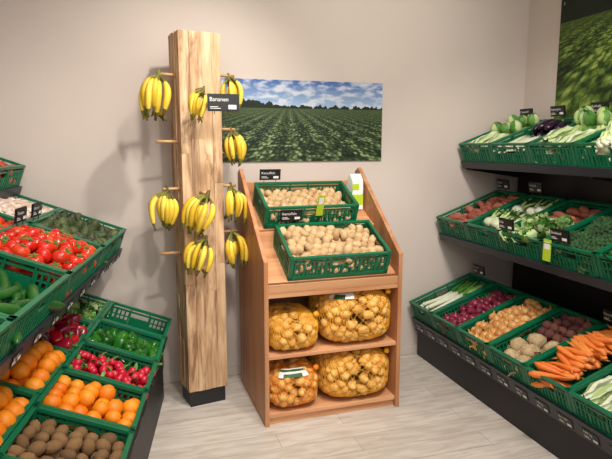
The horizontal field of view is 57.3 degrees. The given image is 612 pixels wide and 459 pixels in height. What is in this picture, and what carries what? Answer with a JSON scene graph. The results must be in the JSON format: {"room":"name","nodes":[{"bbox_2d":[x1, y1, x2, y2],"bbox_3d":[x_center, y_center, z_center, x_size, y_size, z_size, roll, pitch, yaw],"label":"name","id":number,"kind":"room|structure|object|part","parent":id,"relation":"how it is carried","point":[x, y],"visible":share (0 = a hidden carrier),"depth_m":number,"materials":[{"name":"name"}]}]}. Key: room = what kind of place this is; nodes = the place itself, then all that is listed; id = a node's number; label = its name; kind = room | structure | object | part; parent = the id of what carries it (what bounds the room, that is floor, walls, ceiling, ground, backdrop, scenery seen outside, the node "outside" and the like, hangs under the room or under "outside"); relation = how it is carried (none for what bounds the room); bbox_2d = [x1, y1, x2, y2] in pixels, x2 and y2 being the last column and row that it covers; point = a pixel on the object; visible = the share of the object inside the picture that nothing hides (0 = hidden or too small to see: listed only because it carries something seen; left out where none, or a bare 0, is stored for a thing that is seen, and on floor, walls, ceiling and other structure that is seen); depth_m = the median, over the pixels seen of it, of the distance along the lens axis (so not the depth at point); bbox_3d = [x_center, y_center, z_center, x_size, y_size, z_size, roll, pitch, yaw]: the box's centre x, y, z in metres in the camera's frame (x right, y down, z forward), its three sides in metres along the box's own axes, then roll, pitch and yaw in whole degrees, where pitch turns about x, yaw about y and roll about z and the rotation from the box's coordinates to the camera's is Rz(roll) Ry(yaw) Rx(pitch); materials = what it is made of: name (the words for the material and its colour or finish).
{"room":"supermarket","nodes":[
{"label":"supermarket","id":0,"kind":"room"},
{"bbox_2d":[0,0,529,373],"bbox_3d":[-0.651,-0.463,3.737,5.055,3.000,0.100,-3,9,-17],"label":"wall","id":1,"kind":"structure","parent":0,"point":[73,73],"depth_m":3.72,"materials":[{"name":"paint"}]},
{"bbox_2d":[163,345,417,382],"bbox_3d":[-0.635,0.999,3.902,4.855,0.060,0.014,-3,9,-17],"label":"baseboard","id":2,"kind":"structure","parent":1,"relation":"attached to","point":[235,370],"depth_m":3.93,"materials":[{"name":"paint"}]},
{"bbox_2d":[221,78,382,161],"bbox_3d":[-0.005,-0.740,3.835,1.140,0.540,0.012,-3,9,-17],"label":"poster","id":3,"kind":"object","parent":1,"relation":"attached to","point":[277,120],"visible":1,"depth_m":3.83,"materials":[{"name":"green paper"}]},
{"bbox_2d":[148,353,557,458],"bbox_3d":[0.129,1.451,1.443,5.055,0.100,5.440,-3,9,-17],"label":"floor","id":4,"kind":"structure","parent":0,"point":[434,417],"depth_m":3.16,"materials":[{"name":"grey wood"}]},
{"bbox_2d":[0,186,167,458],"bbox_3d":[-1.284,0.421,2.168,1.169,1.720,2.500,-1,9,-8],"label":"display shelf","id":5,"kind":"object","parent":4,"relation":"on","point":[142,440],"visible":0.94,"depth_m":2.69,"materials":[{"name":"black metal"}]},
{"bbox_2d":[0,315,14,361],"bbox_3d":[-1.010,0.325,1.318,0.408,0.288,0.597,-1,9,-8],"label":"crate","id":6,"kind":"object","parent":5,"relation":"on","point":[7,324],"visible":0.97,"depth_m":1.61,"materials":[{"name":"green plastic"}]},
{"bbox_2d":[0,157,25,189],"bbox_3d":[-1.786,-0.364,2.945,0.388,0.341,0.597,-1,9,-8],"label":"crate","id":7,"kind":"object","parent":5,"relation":"on","point":[11,175],"visible":0.99,"depth_m":3.13,"materials":[{"name":"green plastic"}]},
{"bbox_2d":[0,213,26,231],"bbox_3d":[-1.527,0.012,2.425,0.405,0.264,0.597,-1,9,-8],"label":"crate","id":8,"kind":"object","parent":5,"relation":"on","point":[4,225],"visible":0.3,"depth_m":2.64,"materials":[{"name":"green plastic"}]},
{"bbox_2d":[0,383,39,447],"bbox_3d":[-1.194,0.664,1.915,0.405,0.298,0.437,-1,9,-8],"label":"crate","id":9,"kind":"object","parent":5,"relation":"on","point":[12,411],"visible":0.68,"depth_m":1.99,"materials":[{"name":"green plastic"}]},
{"bbox_2d":[0,194,62,221],"bbox_3d":[-1.608,-0.120,3.006,0.405,0.347,0.597,-1,9,-8],"label":"crate","id":10,"kind":"object","parent":5,"relation":"on","point":[8,206],"visible":0.39,"depth_m":3.03,"materials":[{"name":"green plastic"}]},
{"bbox_2d":[0,252,71,359],"bbox_3d":[-1.086,0.223,1.904,0.410,0.262,0.597,-1,9,-8],"label":"crate","id":11,"kind":"object","parent":5,"relation":"on","point":[22,300],"visible":0.96,"depth_m":2.01,"materials":[{"name":"green plastic"}]},
{"bbox_2d":[0,340,71,398],"bbox_3d":[-1.253,0.592,2.345,0.405,0.306,0.437,-1,9,-8],"label":"crate","id":12,"kind":"object","parent":5,"relation":"on","point":[40,364],"visible":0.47,"depth_m":2.27,"materials":[{"name":"green plastic"}]},
{"bbox_2d":[0,206,104,302],"bbox_3d":[-1.169,0.092,2.486,0.405,0.347,0.597,-1,9,-8],"label":"crate","id":13,"kind":"object","parent":5,"relation":"on","point":[55,248],"visible":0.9,"depth_m":2.38,"materials":[{"name":"green plastic"}]},
{"bbox_2d":[37,310,93,352],"bbox_3d":[-1.310,0.530,2.775,0.424,0.324,0.441,-1,9,-8],"label":"crate","id":14,"kind":"object","parent":5,"relation":"on","point":[66,334],"visible":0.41,"depth_m":2.71,"materials":[{"name":"green plastic"}]},
{"bbox_2d":[0,405,134,458],"bbox_3d":[-0.830,0.799,1.941,0.405,0.262,0.349,-1,9,-8],"label":"crate","id":15,"kind":"object","parent":5,"relation":"on","point":[32,438],"visible":1,"depth_m":1.97,"materials":[{"name":"green plastic"}]},
{"bbox_2d":[29,201,125,269],"bbox_3d":[-1.252,0.022,3.074,0.412,0.385,0.602,-1,9,-8],"label":"crate","id":16,"kind":"object","parent":5,"relation":"on","point":[91,229],"visible":0.48,"depth_m":3.02,"materials":[{"name":"green plastic"}]},
{"bbox_2d":[65,293,110,325],"bbox_3d":[-1.366,0.432,3.204,0.415,0.347,0.437,-1,9,-8],"label":"crate","id":17,"kind":"object","parent":5,"relation":"on","point":[92,312],"visible":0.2,"depth_m":3.25,"materials":[{"name":"green plastic"}]},
{"bbox_2d":[34,368,147,447],"bbox_3d":[-0.877,0.752,2.286,0.405,0.272,0.349,-1,9,-8],"label":"crate","id":18,"kind":"object","parent":5,"relation":"on","point":[96,401],"visible":0.68,"depth_m":2.25,"materials":[{"name":"green plastic"}]},
{"bbox_2d":[62,340,157,402],"bbox_3d":[-0.923,0.695,2.628,0.405,0.262,0.354,-1,9,-8],"label":"crate","id":19,"kind":"object","parent":5,"relation":"on","point":[80,360],"visible":0.59,"depth_m":2.66,"materials":[{"name":"green plastic"}]},
{"bbox_2d":[83,318,165,371],"bbox_3d":[-0.966,0.645,2.975,0.415,0.266,0.369,-1,9,-8],"label":"crate","id":20,"kind":"object","parent":5,"relation":"on","point":[130,342],"visible":0.55,"depth_m":2.95,"materials":[{"name":"plastic"}]},
{"bbox_2d":[99,301,171,345],"bbox_3d":[-1.018,0.591,3.320,0.405,0.262,0.349,-1,9,-8],"label":"crate","id":21,"kind":"object","parent":5,"relation":"on","point":[132,322],"visible":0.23,"depth_m":3.46,"materials":[{"name":"green plastic"}]},
{"bbox_3d":[-1.294,0.421,2.167,1.149,1.720,2.500,-1,9,-8],"label":"shelf frame","id":22,"kind":"part","parent":5,"relation":"part of","materials":[{"name":"black metal"}]},
{"bbox_2d":[168,30,227,392],"bbox_3d":[-0.654,-0.077,3.413,0.253,2.134,0.216,-5,10,-28],"label":"column","id":23,"kind":"structure","parent":4,"relation":"on","point":[194,56],"depth_m":3.33,"materials":[{"name":"beige wood"}]},
{"bbox_2d":[156,72,236,254],"bbox_3d":[-0.608,-0.374,3.259,0.468,1.055,0.195,-5,10,-28],"label":"pegs","id":24,"kind":"object","parent":23,"relation":"attached to","point":[161,73],"visible":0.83,"depth_m":3.28,"materials":[{"name":"brown wood"}]},
{"bbox_2d":[138,70,170,120],"bbox_3d":[-0.860,-0.756,3.152,0.168,0.288,0.174,-5,10,-32],"label":"banana bunch","id":25,"kind":"object","parent":24,"relation":"hanging from","point":[150,91],"visible":1,"depth_m":3.10,"materials":[{"name":"yellow food"}]},
{"bbox_2d":[148,185,178,230],"bbox_3d":[-0.831,-0.121,3.244,0.161,0.265,0.156,-6,10,-33],"label":"banana bunch","id":26,"kind":"object","parent":24,"relation":"hanging from","point":[167,205],"visible":1,"depth_m":3.21,"materials":[{"name":"yellow food"}]},
{"bbox_2d":[188,86,206,122],"bbox_3d":[-0.596,-0.695,3.085,0.111,0.209,0.124,14,4,-19],"label":"banana bunch","id":27,"kind":"object","parent":24,"relation":"hanging from","point":[196,106],"depth_m":3.06,"materials":[{"name":"yellow food"}]},
{"bbox_2d":[181,190,215,238],"bbox_3d":[-0.605,-0.083,3.166,0.204,0.278,0.135,3,9,19],"label":"banana bunch","id":28,"kind":"object","parent":24,"relation":"hanging from","point":[194,213],"visible":1,"depth_m":3.14,"materials":[{"name":"yellow food"}]},
{"bbox_2d":[183,235,213,277],"bbox_3d":[-0.609,0.154,3.197,0.176,0.239,0.127,8,11,41],"label":"banana bunch","id":29,"kind":"object","parent":24,"relation":"hanging from","point":[192,253],"visible":1,"depth_m":3.17,"materials":[{"name":"yellow food"}]},
{"bbox_2d":[207,93,238,114],"bbox_3d":[-0.481,-0.697,3.147,0.173,0.109,0.238,-3,9,-17],"label":"price sign","id":30,"kind":"object","parent":24,"relation":"hanging from","point":[215,102],"visible":0.99,"depth_m":3.03,"materials":[{"name":"black plastic"}]},
{"bbox_2d":[220,73,242,114],"bbox_3d":[-0.440,-0.798,3.301,0.140,0.246,0.124,2,9,14],"label":"banana bunch","id":31,"kind":"object","parent":24,"relation":"hanging from","point":[234,86],"visible":0.57,"depth_m":3.29,"materials":[{"name":"yellow food"}]},
{"bbox_2d":[224,126,246,166],"bbox_3d":[-0.426,-0.496,3.353,0.123,0.240,0.131,3,9,17],"label":"banana bunch","id":32,"kind":"object","parent":24,"relation":"hanging from","point":[234,143],"visible":1,"depth_m":3.33,"materials":[{"name":"yellow food"}]},
{"bbox_2d":[224,182,246,224],"bbox_3d":[-0.428,-0.155,3.407,0.156,0.266,0.152,-3,9,-17],"label":"banana bunch","id":33,"kind":"object","parent":24,"relation":"hanging from","point":[235,200],"visible":0.98,"depth_m":3.36,"materials":[{"name":"yellow food"}]},
{"bbox_2d":[225,228,247,268],"bbox_3d":[-0.432,0.116,3.455,0.143,0.254,0.154,-2,9,-12],"label":"banana bunch","id":34,"kind":"object","parent":24,"relation":"hanging from","point":[232,246],"visible":1,"depth_m":3.41,"materials":[{"name":"yellow food"}]},
{"bbox_2d":[182,384,225,406],"bbox_3d":[-0.654,1.027,3.580,0.224,0.100,0.186,-5,10,-28],"label":"plinth","id":35,"kind":"object","parent":4,"relation":"on","point":[197,398],"depth_m":3.50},
{"bbox_2d":[238,167,402,426],"bbox_3d":[0.066,0.350,3.546,0.850,1.449,0.680,-3,9,-18],"label":"stand","id":36,"kind":"object","parent":4,"relation":"on","point":[264,282],"visible":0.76,"depth_m":3.36,"materials":[{"name":"brown wood"}]},
{"bbox_2d":[269,356,318,406],"bbox_3d":[-0.110,0.908,3.409,0.336,0.258,0.418,-3,9,-20],"label":"bag","id":37,"kind":"object","parent":36,"relation":"in","point":[292,381],"visible":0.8,"depth_m":3.25,"materials":[{"name":"orange"}]},
{"bbox_2d":[269,301,318,350],"bbox_3d":[-0.110,0.574,3.363,0.328,0.235,0.422,-2,9,-15],"label":"bag","id":38,"kind":"object","parent":36,"relation":"in","point":[293,325],"visible":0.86,"depth_m":3.21,"materials":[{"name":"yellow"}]},
{"bbox_2d":[253,169,358,227],"bbox_3d":[-0.008,-0.199,3.578,0.604,0.367,0.370,-3,9,-18],"label":"crate","id":39,"kind":"object","parent":36,"relation":"on","point":[268,204],"visible":0.77,"depth_m":3.55,"materials":[{"name":"green plastic"}]},
{"bbox_2d":[316,195,325,215],"bbox_3d":[0.088,-0.145,3.402,0.044,0.129,0.059,-3,9,-18],"label":"price card","id":40,"kind":"object","parent":39,"relation":"in","point":[321,199],"visible":1,"depth_m":3.40,"materials":[{"name":"green paper"}]},
{"bbox_2d":[273,209,391,280],"bbox_3d":[0.149,0.071,3.345,0.619,0.370,0.396,-3,9,-18],"label":"crate","id":41,"kind":"object","parent":36,"relation":"on","point":[309,251],"visible":1,"depth_m":3.27,"materials":[{"name":"green plastic"}]},
{"bbox_2d":[309,347,388,396],"bbox_3d":[0.265,0.862,3.538,0.481,0.311,0.456,-3,9,-18],"label":"bag","id":42,"kind":"object","parent":36,"relation":"in","point":[361,371],"visible":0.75,"depth_m":3.37,"materials":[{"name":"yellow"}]},
{"bbox_2d":[308,289,390,342],"bbox_3d":[0.266,0.500,3.486,0.478,0.340,0.446,-3,9,-18],"label":"bag","id":43,"kind":"object","parent":36,"relation":"on","point":[344,317],"visible":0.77,"depth_m":3.31,"materials":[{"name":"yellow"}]},
{"bbox_2d":[347,174,362,208],"bbox_3d":[0.327,-0.254,3.743,0.086,0.235,0.071,-5,10,-28],"label":"carton","id":44,"kind":"object","parent":36,"relation":"on","point":[354,181],"visible":0.7,"depth_m":3.71,"materials":[{"name":"white cardboard"}]},
{"bbox_2d":[412,161,611,458],"bbox_3d":[1.597,0.280,3.169,0.919,1.700,2.420,-3,9,-17],"label":"display shelf","id":45,"kind":"object","parent":4,"relation":"on","point":[560,432],"visible":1,"depth_m":3.56,"materials":[{"name":"black metal"}]},
{"bbox_2d":[409,263,494,329],"bbox_3d":[1.096,0.486,4.132,0.570,0.415,0.369,-3,9,-17],"label":"crate","id":46,"kind":"object","parent":45,"relation":"on","point":[422,312],"visible":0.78,"depth_m":4.17,"materials":[{"name":"green plastic"}]},
{"bbox_2d":[431,282,525,345],"bbox_3d":[1.188,0.580,3.838,0.573,0.342,0.324,-3,9,-17],"label":"crate","id":47,"kind":"object","parent":45,"relation":"on","point":[447,324],"visible":0.65,"depth_m":3.85,"materials":[{"name":"green plastic"}]},
{"bbox_2d":[436,179,528,240],"bbox_3d":[1.298,-0.148,4.078,0.570,0.415,0.378,-3,9,-17],"label":"crate","id":48,"kind":"object","parent":45,"relation":"on","point":[453,225],"visible":0.59,"depth_m":4.08,"materials":[{"name":"green plastic"}]},
{"bbox_2d":[458,108,546,161],"bbox_3d":[1.428,-0.676,4.042,0.514,0.394,0.384,-3,9,-17],"label":"crate","id":49,"kind":"object","parent":45,"relation":"on","point":[478,150],"visible":0.67,"depth_m":4.00,"materials":[{"name":"green plastic"}]},
{"bbox_2d":[456,293,560,364],"bbox_3d":[1.285,0.621,3.529,0.570,0.330,0.325,-3,9,-17],"label":"crate","id":50,"kind":"object","parent":45,"relation":"on","point":[513,317],"visible":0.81,"depth_m":3.49,"materials":[{"name":"green plastic"}]},
{"bbox_2d":[464,182,567,250],"bbox_3d":[1.429,-0.093,3.719,0.611,0.415,0.448,-3,9,-17],"label":"crate","id":51,"kind":"object","parent":45,"relation":"on","point":[488,236],"visible":0.62,"depth_m":3.75,"materials":[{"name":"green plastic"}]},
{"bbox_2d":[489,105,574,163],"bbox_3d":[1.540,-0.621,3.680,0.514,0.394,0.378,-3,9,-17],"label":"crate","id":52,"kind":"object","parent":45,"relation":"on","point":[515,151],"visible":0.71,"depth_m":3.69,"materials":[{"name":"green plastic"}]},
{"bbox_2d":[486,307,602,386],"bbox_3d":[1.379,0.690,3.229,0.570,0.385,0.334,-3,9,-17],"label":"crate","id":53,"kind":"object","parent":45,"relation":"on","point":[519,351],"visible":0.73,"depth_m":3.21,"materials":[{"name":"green plastic"}]},
{"bbox_2d":[499,199,611,262],"bbox_3d":[1.506,0.004,3.362,0.599,0.330,0.379,-3,9,-17],"label":"crate","id":54,"kind":"object","parent":45,"relation":"on","point":[524,238],"visible":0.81,"depth_m":3.34,"materials":[{"name":"green plastic"}]},
{"bbox_2d":[523,308,611,414],"bbox_3d":[1.466,0.672,2.903,0.591,0.415,0.324,-3,9,-17],"label":"crate","id":55,"kind":"object","parent":45,"relation":"on","point":[589,354],"visible":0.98,"depth_m":2.86,"materials":[{"name":"green plastic"}]},
{"bbox_2d":[527,101,611,166],"bbox_3d":[1.650,-0.563,3.325,0.514,0.404,0.387,-3,9,-17],"label":"crate","id":56,"kind":"object","parent":45,"relation":"on","point":[556,148],"visible":0.74,"depth_m":3.28,"materials":[{"name":"green plastic"}]},
{"bbox_2d":[541,208,611,278],"bbox_3d":[1.628,0.080,3.007,0.578,0.375,0.382,-3,9,-17],"label":"crate","id":57,"kind":"object","parent":45,"relation":"on","point":[576,250],"visible":0.89,"depth_m":2.95,"materials":[{"name":"green plastic"}]},
{"bbox_2d":[542,239,551,261],"bbox_3d":[1.329,0.113,3.072,0.022,0.120,0.060,-3,9,-17],"label":"price card","id":58,"kind":"object","parent":57,"relation":"attached to","point":[546,247],"visible":1,"depth_m":3.07,"materials":[{"name":"green paper"}]},
{"bbox_2d":[568,367,611,437],"bbox_3d":[1.571,0.760,2.604,0.570,0.330,0.324,-3,9,-17],"label":"crate","id":59,"kind":"object","parent":45,"relation":"on","point":[593,406],"visible":1,"depth_m":2.60,"materials":[{"name":"green plastic"}]},
{"bbox_2d":[572,120,611,167],"bbox_3d":[1.758,-0.512,2.957,0.530,0.394,0.397,-3,9,-17],"label":"crate","id":60,"kind":"object","parent":45,"relation":"on","point":[597,152],"visible":1,"depth_m":2.96,"materials":[{"name":"green plastic"}]},
{"bbox_2d":[595,246,611,281],"bbox_3d":[1.736,0.089,2.642,0.583,0.375,0.378,-3,9,-17],"label":"crate","id":61,"kind":"object","parent":45,"relation":"on","point":[604,260],"visible":0.99,"depth_m":2.73,"materials":[{"name":"plastic"}]},
{"bbox_2d":[524,0,561,119],"bbox_3d":[2.513,-0.183,1.881,0.100,3.000,5.340,-3,9,-17],"label":"wall","id":62,"kind":"structure","parent":0,"point":[544,15],"depth_m":4.11,"materials":[{"name":"paint"}]},
{"bbox_2d":[554,0,611,121],"bbox_3d":[2.001,-1.096,3.240,0.012,1.000,1.500,-3,9,-17],"label":"poster","id":63,"kind":"object","parent":62,"relation":"attached to","point":[584,69],"visible":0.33,"depth_m":3.72,"materials":[{"name":"green paper"}]}
]}

